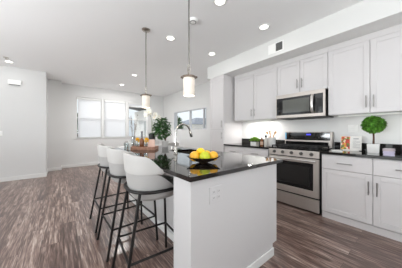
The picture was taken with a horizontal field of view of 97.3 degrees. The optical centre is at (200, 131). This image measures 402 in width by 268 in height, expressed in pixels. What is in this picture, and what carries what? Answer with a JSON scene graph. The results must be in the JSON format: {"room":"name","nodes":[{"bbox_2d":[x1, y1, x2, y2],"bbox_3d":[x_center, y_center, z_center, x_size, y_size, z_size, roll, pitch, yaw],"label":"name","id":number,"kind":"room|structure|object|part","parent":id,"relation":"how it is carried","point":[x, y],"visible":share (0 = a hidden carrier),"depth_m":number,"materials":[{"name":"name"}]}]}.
{"room":"kitchen","nodes":[
{"label":"kitchen","id":0,"kind":"room"},
{"bbox_2d":[0,65,47,177],"bbox_3d":[-5.605,-0.185,4.235,2.910,2.750,1.210,0,0,-39],"label":"wall","id":1,"kind":"structure","parent":0,"point":[23,108],"depth_m":4.40,"materials":[{"name":"white paint"}]},
{"bbox_2d":[8,79,20,85],"bbox_3d":[-4.522,-1.187,4.296,0.230,0.117,0.045,0,0,-39],"label":"door chime","id":2,"kind":"object","parent":1,"relation":"attached to","point":[10,82],"visible":1,"depth_m":4.28,"materials":[{"name":"white plastic"}]},
{"bbox_2d":[0,162,98,181],"bbox_3d":[-4.022,1.140,5.385,6.820,0.100,1.064,0,0,-39],"label":"baseboard","id":3,"kind":"structure","parent":1,"relation":"attached to","point":[13,178],"depth_m":4.63,"materials":[{"name":"white wood"}]},
{"bbox_2d":[48,79,60,167],"bbox_3d":[-4.575,-0.185,5.535,0.320,2.750,0.460,0,0,-39],"label":"wall","id":4,"kind":"structure","parent":0,"point":[54,86],"depth_m":5.36,"materials":[{"name":"white paint"}]},
{"bbox_2d":[61,83,162,164],"bbox_3d":[-3.112,-0.185,6.892,3.920,2.750,0.160,0,0,-39],"label":"wall","id":5,"kind":"structure","parent":0,"point":[73,151],"depth_m":6.15,"materials":[{"name":"white paint"}]},
{"bbox_2d":[75,99,100,138],"bbox_3d":[-3.928,-0.464,6.207,0.810,1.412,0.155,0,0,-39],"label":"window","id":6,"kind":"structure","parent":5,"relation":"in","point":[76,99],"depth_m":5.99,"materials":[{"name":"white"}]},
{"bbox_2d":[76,97,100,137],"bbox_3d":[-3.917,-0.478,6.193,0.730,1.373,0.040,0,0,-39],"label":"window shade","id":7,"kind":"object","parent":6,"relation":"attached to","point":[89,109],"visible":1,"depth_m":6.20,"materials":[{"name":"fabric"}]},
{"bbox_2d":[104,100,125,136],"bbox_3d":[-3.258,-0.478,6.718,0.745,1.373,0.040,0,0,-39],"label":"window shade","id":8,"kind":"object","parent":5,"relation":"attached to","point":[114,111],"visible":1,"depth_m":6.71,"materials":[{"name":"fabric"}]},
{"bbox_2d":[128,104,146,137],"bbox_3d":[-2.585,-0.464,7.277,0.855,1.412,0.155,0,0,-39],"label":"window","id":9,"kind":"structure","parent":5,"relation":"in","point":[128,104],"depth_m":7.17,"materials":[{"name":"white"}]},
{"bbox_2d":[128,102,141,107],"bbox_3d":[-2.574,-1.073,7.263,0.775,0.183,0.040,0,0,-39],"label":"window shade","id":10,"kind":"object","parent":9,"relation":"attached to","point":[131,104],"visible":0.67,"depth_m":7.19,"materials":[{"name":"fabric"}]},
{"bbox_2d":[0,0,363,96],"bbox_3d":[-1.316,-1.620,1.988,7.220,0.120,10.150,0,0,-39],"label":"ceiling","id":11,"kind":"structure","parent":0,"point":[90,43],"depth_m":2.82,"materials":[{"name":"white paint"}]},
{"bbox_2d":[140,27,151,107],"bbox_3d":[-0.842,-0.963,2.711,0.144,1.195,0.144,0,0,-39],"label":"pendant lamp","id":12,"kind":"object","parent":11,"relation":"hanging from","point":[145,97],"visible":1,"depth_m":2.70,"materials":[{"name":"silver metal"}]},
{"bbox_3d":[-0.842,-0.455,2.711,0.116,0.180,0.116,0,0,-39],"label":"lamp shade","id":13,"kind":"part","parent":12,"relation":"part of","materials":[{"name":"beige glass"}]},
{"bbox_3d":[-0.842,-1.111,2.711,0.016,0.858,0.016,0,0,-39],"label":"rod","id":14,"kind":"part","parent":12,"relation":"part of","materials":[{"name":"silver metal"}]},
{"bbox_2d":[165,35,175,40],"bbox_3d":[-0.509,-1.556,2.953,0.170,0.007,0.170,0,0,-39],"label":"recessed light","id":15,"kind":"object","parent":11,"relation":"in","point":[168,37],"visible":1,"depth_m":2.94,"materials":[{"name":"white"}]},
{"bbox_2d":[181,0,196,96],"bbox_3d":[-0.123,-0.963,1.807,0.144,1.195,0.144,0,0,-39],"label":"pendant lamp","id":16,"kind":"object","parent":11,"relation":"hanging from","point":[188,79],"visible":1,"depth_m":1.78,"materials":[{"name":"white glass"}]},
{"bbox_3d":[-0.123,-0.455,1.807,0.116,0.180,0.116,0,0,-39],"label":"lamp shade","id":17,"kind":"part","parent":16,"relation":"part of","materials":[{"name":"beige glass"}]},
{"bbox_3d":[-0.123,-1.111,1.807,0.016,0.858,0.016,0,0,-39],"label":"rod","id":18,"kind":"part","parent":16,"relation":"part of","materials":[{"name":"silver metal"}]},
{"bbox_2d":[190,17,197,23],"bbox_3d":[-0.112,-1.542,2.476,0.130,0.037,0.130,0,0,-39],"label":"smoke detector","id":19,"kind":"object","parent":11,"relation":"attached to","point":[193,20],"visible":0.88,"depth_m":2.44,"materials":[{"name":"white plastic"}]},
{"bbox_2d":[213,0,226,6],"bbox_3d":[0.228,-1.556,2.119,0.170,0.007,0.170,0,0,-39],"label":"recessed light","id":20,"kind":"object","parent":11,"relation":"in","point":[219,3],"visible":1,"depth_m":2.13,"materials":[{"name":"white"}]},
{"bbox_2d":[258,23,269,29],"bbox_3d":[0.939,-1.556,2.637,0.170,0.007,0.170,0,0,-39],"label":"recessed light","id":21,"kind":"object","parent":11,"relation":"in","point":[264,26],"visible":1,"depth_m":2.62,"materials":[{"name":"white"}]},
{"bbox_2d":[207,0,401,79],"bbox_3d":[2.273,-1.415,2.322,0.790,0.290,5.800,0,0,-39],"label":"soffit","id":22,"kind":"structure","parent":11,"relation":"attached to","point":[365,17],"depth_m":2.47,"materials":[{"name":"white paint"}]},
{"bbox_2d":[268,40,283,54],"bbox_3d":[1.249,-1.405,2.964,0.012,0.160,0.270,0,0,-39],"label":"vent grille","id":23,"kind":"object","parent":22,"relation":"attached to","point":[278,46],"visible":1,"depth_m":2.95,"materials":[{"name":"white plastic"}]},
{"bbox_2d":[163,81,209,149],"bbox_3d":[-0.411,-0.185,6.455,0.160,2.750,4.210,0,0,-39],"label":"wall","id":24,"kind":"structure","parent":0,"point":[175,102],"depth_m":6.28,"materials":[{"name":"white paint"}]},
{"bbox_2d":[174,107,205,129],"bbox_3d":[-0.418,-0.425,6.424,0.128,0.700,2.030,0,0,-39],"label":"window","id":25,"kind":"structure","parent":24,"relation":"in","point":[203,108],"depth_m":6.34,"materials":[{"name":"grey"}]},
{"bbox_2d":[0,165,401,267],"bbox_3d":[-1.316,1.240,1.988,7.220,0.100,10.150,0,0,-39],"label":"floor","id":26,"kind":"structure","parent":0,"point":[45,222],"depth_m":2.04,"materials":[{"name":"brown wood"}]},
{"bbox_2d":[89,144,138,232],"bbox_3d":[-1.178,0.680,2.410,0.531,1.020,0.498,0,0,-40],"label":"bar stool","id":27,"kind":"object","parent":26,"relation":"on","point":[103,165],"visible":0.45,"depth_m":2.22,"materials":[{"name":"grey fabric"}]},
{"bbox_3d":[-1.450,0.817,2.441,0.152,0.742,0.023,0,0,-23],"label":"leg","id":28,"kind":"part","parent":27,"relation":"part of","materials":[{"name":"black metal"}]},
{"bbox_3d":[-1.200,0.817,2.138,0.023,0.742,0.152,0,0,34],"label":"leg","id":29,"kind":"part","parent":27,"relation":"part of","materials":[{"name":"black metal"}]},
{"bbox_3d":[-1.240,0.248,2.359,0.243,0.156,0.498,0,0,-40],"label":"backrest","id":30,"kind":"part","parent":27,"relation":"part of","materials":[{"name":"grey fabric"}]},
{"bbox_2d":[96,147,158,261],"bbox_3d":[-0.806,0.680,1.952,0.531,1.020,0.498,0,0,-41],"label":"bar stool","id":31,"kind":"object","parent":26,"relation":"on","point":[117,173],"visible":0.59,"depth_m":1.76,"materials":[{"name":"grey fabric"}]},
{"bbox_3d":[-1.079,0.817,1.977,0.152,0.742,0.023,0,0,-24],"label":"leg","id":32,"kind":"part","parent":31,"relation":"part of","materials":[{"name":"black metal"}]},
{"bbox_3d":[-0.823,0.817,1.678,0.023,0.742,0.152,0,0,33],"label":"leg","id":33,"kind":"part","parent":31,"relation":"part of","materials":[{"name":"black metal"}]},
{"bbox_3d":[-0.867,0.248,1.899,0.243,0.156,0.498,0,0,-41],"label":"backrest","id":34,"kind":"part","parent":31,"relation":"part of","materials":[{"name":"grey fabric"}]},
{"bbox_3d":[-0.762,0.817,2.248,0.022,0.740,0.075,0,0,4],"label":"leg","id":35,"kind":"part","parent":31,"relation":"part of","materials":[{"name":"black metal"}]},
{"bbox_3d":[-0.506,0.817,1.949,0.074,0.740,0.023,0,0,5],"label":"leg","id":36,"kind":"part","parent":31,"relation":"part of","materials":[{"name":"black metal"}]},
{"bbox_2d":[124,141,136,145],"bbox_3d":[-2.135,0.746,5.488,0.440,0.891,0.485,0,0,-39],"label":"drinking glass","id":37,"kind":"object","parent":26,"relation":"on","point":[125,142],"visible":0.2,"depth_m":5.69,"materials":[{"name":"clear glass"}]},
{"bbox_2d":[111,152,173,267],"bbox_3d":[-0.439,0.680,1.508,0.531,1.020,0.498,0,0,-35],"label":"bar stool","id":38,"kind":"object","parent":26,"relation":"on","point":[144,182],"visible":0.95,"depth_m":1.32,"materials":[{"name":"grey"}]},
{"bbox_3d":[-0.707,0.817,1.562,0.152,0.742,0.023,0,0,-18],"label":"leg","id":39,"kind":"part","parent":38,"relation":"part of","materials":[{"name":"black metal"}]},
{"bbox_3d":[-0.484,0.817,1.238,0.023,0.742,0.152,0,0,39],"label":"leg","id":40,"kind":"part","parent":38,"relation":"part of","materials":[{"name":"black metal"}]},
{"bbox_3d":[-0.505,0.248,1.463,0.243,0.156,0.498,0,0,-35],"label":"backrest","id":41,"kind":"part","parent":38,"relation":"part of","materials":[{"name":"grey fabric"}]},
{"bbox_3d":[-0.364,0.817,1.798,0.022,0.740,0.075,0,0,10],"label":"leg","id":42,"kind":"part","parent":38,"relation":"part of","materials":[{"name":"black metal"}]},
{"bbox_2d":[129,164,275,267],"bbox_3d":[-0.383,0.748,2.330,1.048,0.884,2.338,0,0,-39],"label":"kitchen island","id":43,"kind":"object","parent":26,"relation":"on","point":[238,230],"visible":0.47,"depth_m":1.35,"materials":[{"name":"grey paint"}]},
{"bbox_2d":[115,145,282,181],"bbox_3d":[-0.370,0.291,2.348,1.123,0.030,2.390,0,0,-39],"label":"island countertop","id":44,"kind":"structure","parent":43,"relation":"on","point":[179,165],"depth_m":1.58,"materials":[{"name":"black stone"}]},
{"bbox_2d":[129,115,137,145],"bbox_3d":[-1.146,-0.005,3.019,0.183,0.562,0.162,0,0,-39],"label":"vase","id":45,"kind":"object","parent":44,"relation":"on","point":[137,115],"visible":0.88,"depth_m":3.01,"materials":[{"name":"clear glass"}]},
{"bbox_2d":[127,146,158,149],"bbox_3d":[-0.897,0.253,2.763,0.410,0.046,0.260,0,0,-1],"label":"serving tray","id":46,"kind":"object","parent":44,"relation":"on","point":[132,147],"visible":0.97,"depth_m":2.63,"materials":[{"name":"brown wood"}]},
{"bbox_2d":[140,131,143,146],"bbox_3d":[-0.917,0.130,2.743,0.066,0.268,0.066,0,0,-39],"label":"wine bottle","id":47,"kind":"object","parent":46,"relation":"on","point":[141,139],"visible":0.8,"depth_m":2.72,"materials":[{"name":"brown glass"}]},
{"bbox_2d":[148,139,154,146],"bbox_3d":[-0.772,0.194,2.767,0.110,0.144,0.074,0,0,-1],"label":"linen napkin","id":48,"kind":"object","parent":46,"relation":"on","point":[151,143],"visible":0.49,"depth_m":2.74,"materials":[{"name":"fabric"}]},
{"bbox_2d":[143,108,160,138],"bbox_3d":[-0.873,-0.073,3.293,0.401,0.698,0.176,0,0,-39],"label":"orchid","id":49,"kind":"object","parent":44,"relation":"on","point":[147,112],"visible":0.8,"depth_m":3.24,"materials":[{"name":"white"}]},
{"bbox_2d":[152,117,171,146],"bbox_3d":[-0.688,0.012,3.115,0.378,0.529,0.361,0,0,-39],"label":"potted plant","id":50,"kind":"object","parent":44,"relation":"on","point":[159,124],"visible":1,"depth_m":3.09,"materials":[{"name":"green plant"}]},
{"bbox_3d":[-0.638,0.220,3.161,0.132,0.112,0.132,0,0,-39],"label":"pot","id":51,"kind":"part","parent":50,"relation":"part of","materials":[{"name":"white ceramic"}]},
{"bbox_2d":[171,123,192,153],"bbox_3d":[-0.238,0.086,2.240,0.324,0.380,0.056,0,0,-39],"label":"kitchen faucet","id":52,"kind":"object","parent":44,"relation":"on","point":[188,127],"visible":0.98,"depth_m":2.18,"materials":[{"name":"silver metal"}]},
{"bbox_2d":[187,155,219,162],"bbox_3d":[0.022,0.245,1.577,0.253,0.062,0.225,0,0,-39],"label":"fruit bowl","id":53,"kind":"object","parent":44,"relation":"on","point":[199,160],"visible":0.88,"depth_m":1.51,"materials":[{"name":"black ceramic"}]},
{"bbox_2d":[189,151,199,161],"bbox_3d":[-0.056,0.220,1.565,0.092,0.093,0.092,0,0,-39],"label":"orange","id":54,"kind":"object","parent":53,"relation":"in","point":[194,154],"visible":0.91,"depth_m":1.53,"materials":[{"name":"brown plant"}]},
{"bbox_2d":[196,148,204,153],"bbox_3d":[-0.002,0.176,1.587,0.063,0.060,0.074,0,0,-39],"label":"lemon","id":55,"kind":"object","parent":53,"relation":"in","point":[199,150],"visible":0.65,"depth_m":1.56,"materials":[{"name":"yellow food"}]},
{"bbox_2d":[199,151,209,158],"bbox_3d":[0.034,0.220,1.545,0.096,0.092,0.096,0,0,-39],"label":"apple","id":56,"kind":"object","parent":53,"relation":"in","point":[204,155],"visible":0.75,"depth_m":1.51,"materials":[{"name":"green plant"}]},
{"bbox_2d":[209,151,217,160],"bbox_3d":[0.110,0.217,1.577,0.086,0.087,0.086,0,0,-39],"label":"orange","id":57,"kind":"object","parent":53,"relation":"in","point":[213,154],"visible":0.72,"depth_m":1.54,"materials":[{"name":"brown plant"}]},
{"bbox_3d":[-0.409,1.153,2.309,0.982,0.075,2.338,0,0,-39],"label":"baseboard","id":58,"kind":"part","parent":43,"relation":"part of","materials":[{"name":"white"}]},
{"bbox_2d":[209,184,221,203],"bbox_3d":[0.105,0.438,1.235,0.118,0.116,0.008,0,0,-39],"label":"electrical outlet","id":59,"kind":"object","parent":43,"relation":"attached to","point":[215,192],"visible":1,"depth_m":1.23,"materials":[{"name":"grey paint"}]},
{"bbox_2d":[210,74,241,151],"bbox_3d":[0.595,-0.040,4.287,0.684,2.459,0.465,0,0,-39],"label":"pantry cabinet","id":60,"kind":"object","parent":26,"relation":"on","point":[224,129],"visible":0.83,"depth_m":4.08,"materials":[{"name":"white paint"}]},
{"bbox_3d":[0.365,-1.230,4.104,0.017,0.079,0.465,0,0,-39],"label":"trim","id":61,"kind":"part","parent":60,"relation":"part of","materials":[{"name":"white paint"}]},
{"bbox_3d":[0.363,0.525,4.102,0.020,1.134,0.455,0,0,-39],"label":"door","id":62,"kind":"part","parent":60,"relation":"part of","materials":[{"name":"white paint"}]},
{"bbox_3d":[0.363,-0.617,4.102,0.020,1.137,0.455,0,0,-39],"label":"door","id":63,"kind":"part","parent":60,"relation":"part of","materials":[{"name":"white paint"}]},
{"bbox_2d":[225,146,269,156],"bbox_3d":[1.079,0.749,3.695,0.664,0.882,1.055,0,0,-39],"label":"base cabinet","id":64,"kind":"object","parent":26,"relation":"on","point":[231,149],"visible":0.24,"depth_m":3.42,"materials":[{"name":"grey wood"}]},
{"bbox_3d":[0.691,0.411,3.723,0.020,0.187,0.520,0,0,-39],"label":"drawer","id":65,"kind":"part","parent":64,"relation":"part of","materials":[{"name":"white paint"}]},
{"bbox_2d":[224,143,271,148],"bbox_3d":[1.085,0.291,3.696,0.653,0.030,1.066,0,0,-39],"label":"countertop","id":66,"kind":"structure","parent":64,"relation":"on","point":[232,144],"depth_m":3.52,"materials":[{"name":"black stone"}]},
{"bbox_2d":[249,137,259,145],"bbox_3d":[1.051,0.186,3.480,0.240,0.179,0.233,0,0,-39],"label":"potted herb","id":67,"kind":"object","parent":66,"relation":"on","point":[254,139],"visible":0.99,"depth_m":3.43,"materials":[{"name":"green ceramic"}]},
{"bbox_2d":[250,142,258,145],"bbox_3d":[1.055,0.238,3.474,0.120,0.075,0.120,0,0,-39],"label":"pot","id":68,"kind":"object","parent":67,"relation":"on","point":[251,143],"depth_m":3.43,"materials":[{"name":"white ceramic"}]},
{"bbox_2d":[264,135,266,146],"bbox_3d":[1.179,0.170,3.222,0.058,0.212,0.058,0,0,-39],"label":"oil bottle","id":69,"kind":"object","parent":66,"relation":"on","point":[265,138],"visible":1,"depth_m":3.20,"materials":[{"name":"clear glass"}]},
{"bbox_2d":[267,137,275,145],"bbox_3d":[1.328,0.194,3.340,0.156,0.165,0.156,0,0,-39],"label":"utensil crock","id":70,"kind":"object","parent":66,"relation":"on","point":[271,141],"visible":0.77,"depth_m":3.28,"materials":[{"name":"white ceramic"}]},
{"bbox_3d":[1.020,0.411,3.310,0.020,0.187,0.521,0,0,-39],"label":"drawer","id":71,"kind":"part","parent":64,"relation":"part of","materials":[{"name":"white paint"}]},
{"bbox_2d":[268,132,333,213],"bbox_3d":[1.642,0.598,2.954,0.703,1.185,0.763,0,0,-39],"label":"range","id":72,"kind":"object","parent":26,"relation":"on","point":[299,175],"visible":0.91,"depth_m":2.75,"materials":[{"name":"silver metal"}]},
{"bbox_3d":[1.391,0.425,2.754,0.062,0.024,0.703,0,0,-39],"label":"handle","id":73,"kind":"part","parent":72,"relation":"part of","materials":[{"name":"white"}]},
{"bbox_3d":[1.415,0.657,2.773,0.002,0.285,0.513,0,0,-39],"label":"glass","id":74,"kind":"part","parent":72,"relation":"part of","materials":[{"name":"black glass"}]},
{"bbox_3d":[1.427,0.676,2.783,0.036,0.552,0.755,0,0,-39],"label":"oven door","id":75,"kind":"part","parent":72,"relation":"part of","materials":[{"name":"silver metal"}]},
{"bbox_3d":[1.431,0.334,2.786,0.034,0.100,0.763,0,0,-39],"label":"control panel","id":76,"kind":"part","parent":72,"relation":"part of","materials":[{"name":"silver metal"}]},
{"bbox_3d":[1.429,1.065,2.784,0.032,0.179,0.755,0,0,-39],"label":"drawer","id":77,"kind":"part","parent":72,"relation":"part of","materials":[{"name":"silver metal"}]},
{"bbox_2d":[269,146,331,151],"bbox_3d":[1.644,0.275,2.956,0.585,0.020,0.763,0,0,-39],"label":"cooktop","id":78,"kind":"object","parent":72,"relation":"in","point":[279,148],"depth_m":2.76,"materials":[{"name":"black metal"}]},
{"bbox_3d":[1.849,0.216,3.138,0.010,0.077,0.693,0,0,-39],"label":"vent trim","id":79,"kind":"part","parent":72,"relation":"part of","materials":[{"name":"silver metal"}]},
{"bbox_3d":[1.860,0.083,3.127,0.006,0.134,0.705,0,0,-39],"label":"control glass","id":80,"kind":"part","parent":72,"relation":"part of","materials":[{"name":"black glass"}]},
{"bbox_2d":[322,154,401,241],"bbox_3d":[2.232,0.749,2.247,0.664,0.882,1.033,0,0,-39],"label":"base cabinet","id":81,"kind":"object","parent":26,"relation":"on","point":[364,193],"visible":1,"depth_m":2.12,"materials":[{"name":"grey wood"}]},
{"bbox_3d":[1.848,0.411,2.270,0.020,0.187,0.511,0,0,-39],"label":"drawer","id":82,"kind":"part","parent":81,"relation":"part of","materials":[{"name":"white paint"}]},
{"bbox_3d":[1.848,0.801,2.270,0.020,0.582,0.511,0,0,-39],"label":"door","id":83,"kind":"part","parent":81,"relation":"part of","materials":[{"name":"white paint"}]},
{"bbox_3d":[2.170,0.411,1.866,0.020,0.187,0.508,0,0,-39],"label":"drawer","id":84,"kind":"part","parent":81,"relation":"part of","materials":[{"name":"white paint"}]},
{"bbox_3d":[2.170,0.801,1.866,0.020,0.582,0.508,0,0,-39],"label":"door","id":85,"kind":"part","parent":81,"relation":"part of","materials":[{"name":"white paint"}]},
{"bbox_3d":[2.882,0.749,1.432,0.664,0.882,1.048,0,0,-39],"label":"base cabinet","id":86,"kind":"object","parent":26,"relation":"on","visible":0},
{"bbox_2d":[320,149,401,159],"bbox_3d":[2.561,0.291,1.844,0.653,0.030,2.093,0,0,-39],"label":"countertop","id":87,"kind":"structure","parent":86,"relation":"on","point":[398,156],"depth_m":2.22,"materials":[{"name":"black stone"}]},
{"bbox_2d":[360,116,387,152],"bbox_3d":[2.254,0.032,2.310,0.267,0.487,0.268,0,0,-39],"label":"topiary","id":88,"kind":"object","parent":87,"relation":"on","point":[372,124],"visible":1,"depth_m":2.26,"materials":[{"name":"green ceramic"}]},
{"bbox_2d":[367,143,379,152],"bbox_3d":[2.251,0.218,2.311,0.120,0.116,0.120,0,0,-43],"label":"pot","id":89,"kind":"object","parent":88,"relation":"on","point":[371,148],"depth_m":2.27,"materials":[{"name":"white ceramic"}]},
{"bbox_3d":[2.159,0.263,2.033,0.104,0.026,0.097,0,0,-39],"label":"folded cloth","id":90,"kind":"object","parent":87,"relation":"on","visible":0},
{"bbox_2d":[383,151,394,153],"bbox_3d":[2.159,0.236,2.033,0.101,0.026,0.094,0,0,-39],"label":"folded cloth","id":91,"kind":"object","parent":90,"relation":"on","point":[389,152],"visible":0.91,"depth_m":2.00,"materials":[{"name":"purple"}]},
{"bbox_2d":[382,148,395,150],"bbox_3d":[2.159,0.209,2.033,0.100,0.026,0.092,0,0,-34],"label":"folded cloth","id":92,"kind":"object","parent":91,"relation":"on","point":[384,149],"visible":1,"depth_m":2.01,"materials":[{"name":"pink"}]},
{"bbox_3d":[2.189,0.195,2.580,0.117,0.161,0.182,0,0,-39],"label":"book stand","id":93,"kind":"object","parent":87,"relation":"on","visible":0},
{"bbox_2d":[340,136,361,150],"bbox_3d":[2.192,0.170,2.587,0.080,0.208,0.235,0,0,-45],"label":"cookbook","id":94,"kind":"object","parent":93,"relation":"on","point":[347,142],"visible":0.96,"depth_m":2.58,"materials":[{"name":"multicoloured paper"}]},
{"bbox_2d":[242,114,401,143],"bbox_3d":[2.621,-0.185,2.535,0.300,2.750,5.700,0,0,-39],"label":"wall","id":95,"kind":"structure","parent":0,"point":[392,134],"depth_m":2.89,"materials":[{"name":"white"}]},
{"bbox_2d":[235,63,278,121],"bbox_3d":[1.206,-0.754,3.760,0.384,1.029,1.020,0,0,-39],"label":"upper cabinet","id":96,"kind":"object","parent":95,"relation":"attached to","point":[255,90],"visible":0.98,"depth_m":3.60,"materials":[{"name":"white paint"}]},
{"bbox_3d":[0.933,-0.716,3.869,0.020,0.939,0.503,0,0,-39],"label":"door","id":97,"kind":"part","parent":96,"relation":"part of","materials":[{"name":"white paint"}]},
{"bbox_3d":[1.093,-1.229,3.671,0.017,0.080,1.020,0,0,-39],"label":"trim","id":98,"kind":"part","parent":96,"relation":"part of","materials":[{"name":"white paint"}]},
{"bbox_3d":[1.250,-0.716,3.470,0.020,0.939,0.503,0,0,-39],"label":"door","id":99,"kind":"part","parent":96,"relation":"part of","materials":[{"name":"white paint"}]},
{"bbox_2d":[242,138,284,143],"bbox_3d":[1.331,0.222,3.892,0.021,0.108,1.066,0,0,-39],"label":"backsplash","id":100,"kind":"structure","parent":95,"relation":"attached to","point":[244,140],"depth_m":3.90,"materials":[{"name":"black stone"}]},
{"bbox_2d":[277,47,327,95],"bbox_3d":[1.771,-0.957,3.051,0.384,0.624,0.790,0,0,-39],"label":"upper cabinet","id":101,"kind":"object","parent":95,"relation":"attached to","point":[308,71],"visible":0.86,"depth_m":2.90,"materials":[{"name":"white paint"}]},
{"bbox_3d":[1.534,-0.918,3.115,0.020,0.534,0.388,0,0,-39],"label":"door","id":102,"kind":"part","parent":101,"relation":"part of","materials":[{"name":"white paint"}]},
{"bbox_3d":[1.659,-1.229,2.962,0.017,0.080,0.790,0,0,-39],"label":"trim","id":103,"kind":"part","parent":101,"relation":"part of","materials":[{"name":"white paint"}]},
{"bbox_2d":[276,88,333,119],"bbox_3d":[1.733,-0.430,3.022,0.474,0.424,0.760,0,0,-39],"label":"microwave","id":104,"kind":"object","parent":101,"relation":"attached to","point":[313,104],"visible":0.98,"depth_m":2.86,"materials":[{"name":"silver metal"}]},
{"bbox_3d":[1.571,-0.432,2.975,0.027,0.297,0.612,0,0,-39],"label":"door","id":105,"kind":"part","parent":104,"relation":"part of","materials":[{"name":"black glass"}]},
{"bbox_3d":[1.756,-0.221,3.040,0.325,0.006,0.640,0,0,-39],"label":"vent plate","id":106,"kind":"part","parent":104,"relation":"part of","materials":[{"name":"grey metal"}]},
{"bbox_3d":[1.713,-0.432,2.732,0.080,0.303,0.042,0,0,-39],"label":"handle","id":107,"kind":"part","parent":104,"relation":"part of","materials":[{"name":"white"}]},
{"bbox_3d":[1.798,-0.432,2.691,0.025,0.297,0.109,0,0,-39],"label":"control panel","id":108,"kind":"part","parent":104,"relation":"part of","materials":[{"name":"black glass"}]},
{"bbox_3d":[1.780,-0.918,2.805,0.020,0.534,0.388,0,0,-39],"label":"door","id":109,"kind":"part","parent":101,"relation":"part of","materials":[{"name":"white paint"}]},
{"bbox_2d":[348,125,357,131],"bbox_3d":[2.304,-0.045,2.685,0.010,0.116,0.118,0,0,-39],"label":"light switch","id":110,"kind":"object","parent":95,"relation":"attached to","point":[351,128],"visible":1,"depth_m":2.68,"materials":[{"name":"white plastic"}]},
{"bbox_2d":[328,23,401,116],"bbox_3d":[2.304,-0.754,2.382,0.384,1.029,0.916,0,0,-39],"label":"upper cabinet","id":111,"kind":"object","parent":95,"relation":"attached to","point":[365,71],"visible":1,"depth_m":2.31,"materials":[{"name":"white paint"}]},
{"bbox_3d":[2.047,-0.716,2.470,0.020,0.939,0.451,0,0,-39],"label":"door","id":112,"kind":"part","parent":111,"relation":"part of","materials":[{"name":"white paint"}]},
{"bbox_3d":[2.191,-1.229,2.293,0.017,0.080,0.916,0,0,-39],"label":"trim","id":113,"kind":"part","parent":111,"relation":"part of","materials":[{"name":"white paint"}]},
{"bbox_3d":[2.332,-0.716,2.112,0.020,0.939,0.451,0,0,-39],"label":"door","id":114,"kind":"part","parent":111,"relation":"part of","materials":[{"name":"white paint"}]},
{"bbox_2d":[334,142,401,152],"bbox_3d":[2.807,0.222,2.040,0.021,0.108,2.093,0,0,-39],"label":"backsplash","id":115,"kind":"structure","parent":95,"relation":"attached to","point":[398,147],"depth_m":2.42,"materials":[{"name":"black stone"}]},
{"bbox_3d":[2.876,-0.755,1.663,0.384,1.029,0.918,0,0,-39],"label":"upper cabinet","id":116,"kind":"object","parent":95,"relation":"attached to","visible":0},
{"bbox_2d":[338,112,401,116],"bbox_3d":[2.597,-0.232,2.037,0.050,0.017,1.650,0,0,-39],"label":"light","id":117,"kind":"object","parent":116,"relation":"attached to","point":[392,112],"visible":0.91,"depth_m":2.37,"materials":[{"name":"white plastic"}]},
{"label":"outside","id":118,"kind":"structure","parent":0,"visible":0},
{"bbox_3d":[-6.231,1.740,7.822,80.000,0.100,100.000,0,0,-39],"label":"ground","id":119,"kind":"structure","parent":118,"visible":0},
{"bbox_2d":[129,107,145,135],"bbox_3d":[-5.355,-0.330,15.806,3.080,4.040,3.400,0,0,-39],"label":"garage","id":120,"kind":"structure","parent":119,"relation":"on","point":[141,126],"depth_m":15.66,"materials":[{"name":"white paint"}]},
{"bbox_2d":[177,116,183,128],"bbox_3d":[-1.965,0.209,13.929,1.320,2.968,1.333,0,0,-5],"label":"tree","id":121,"kind":"object","parent":119,"relation":"on","point":[178,119],"visible":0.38,"depth_m":13.67,"materials":[{"name":"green plant"}]},
{"bbox_2d":[182,118,205,128],"bbox_3d":[-0.173,-0.135,25.816,7.300,3.650,6.600,0,0,-39],"label":"house","id":122,"kind":"structure","parent":119,"relation":"on","point":[196,122],"depth_m":22.82,"materials":[{"name":"white paint"}]}
]}

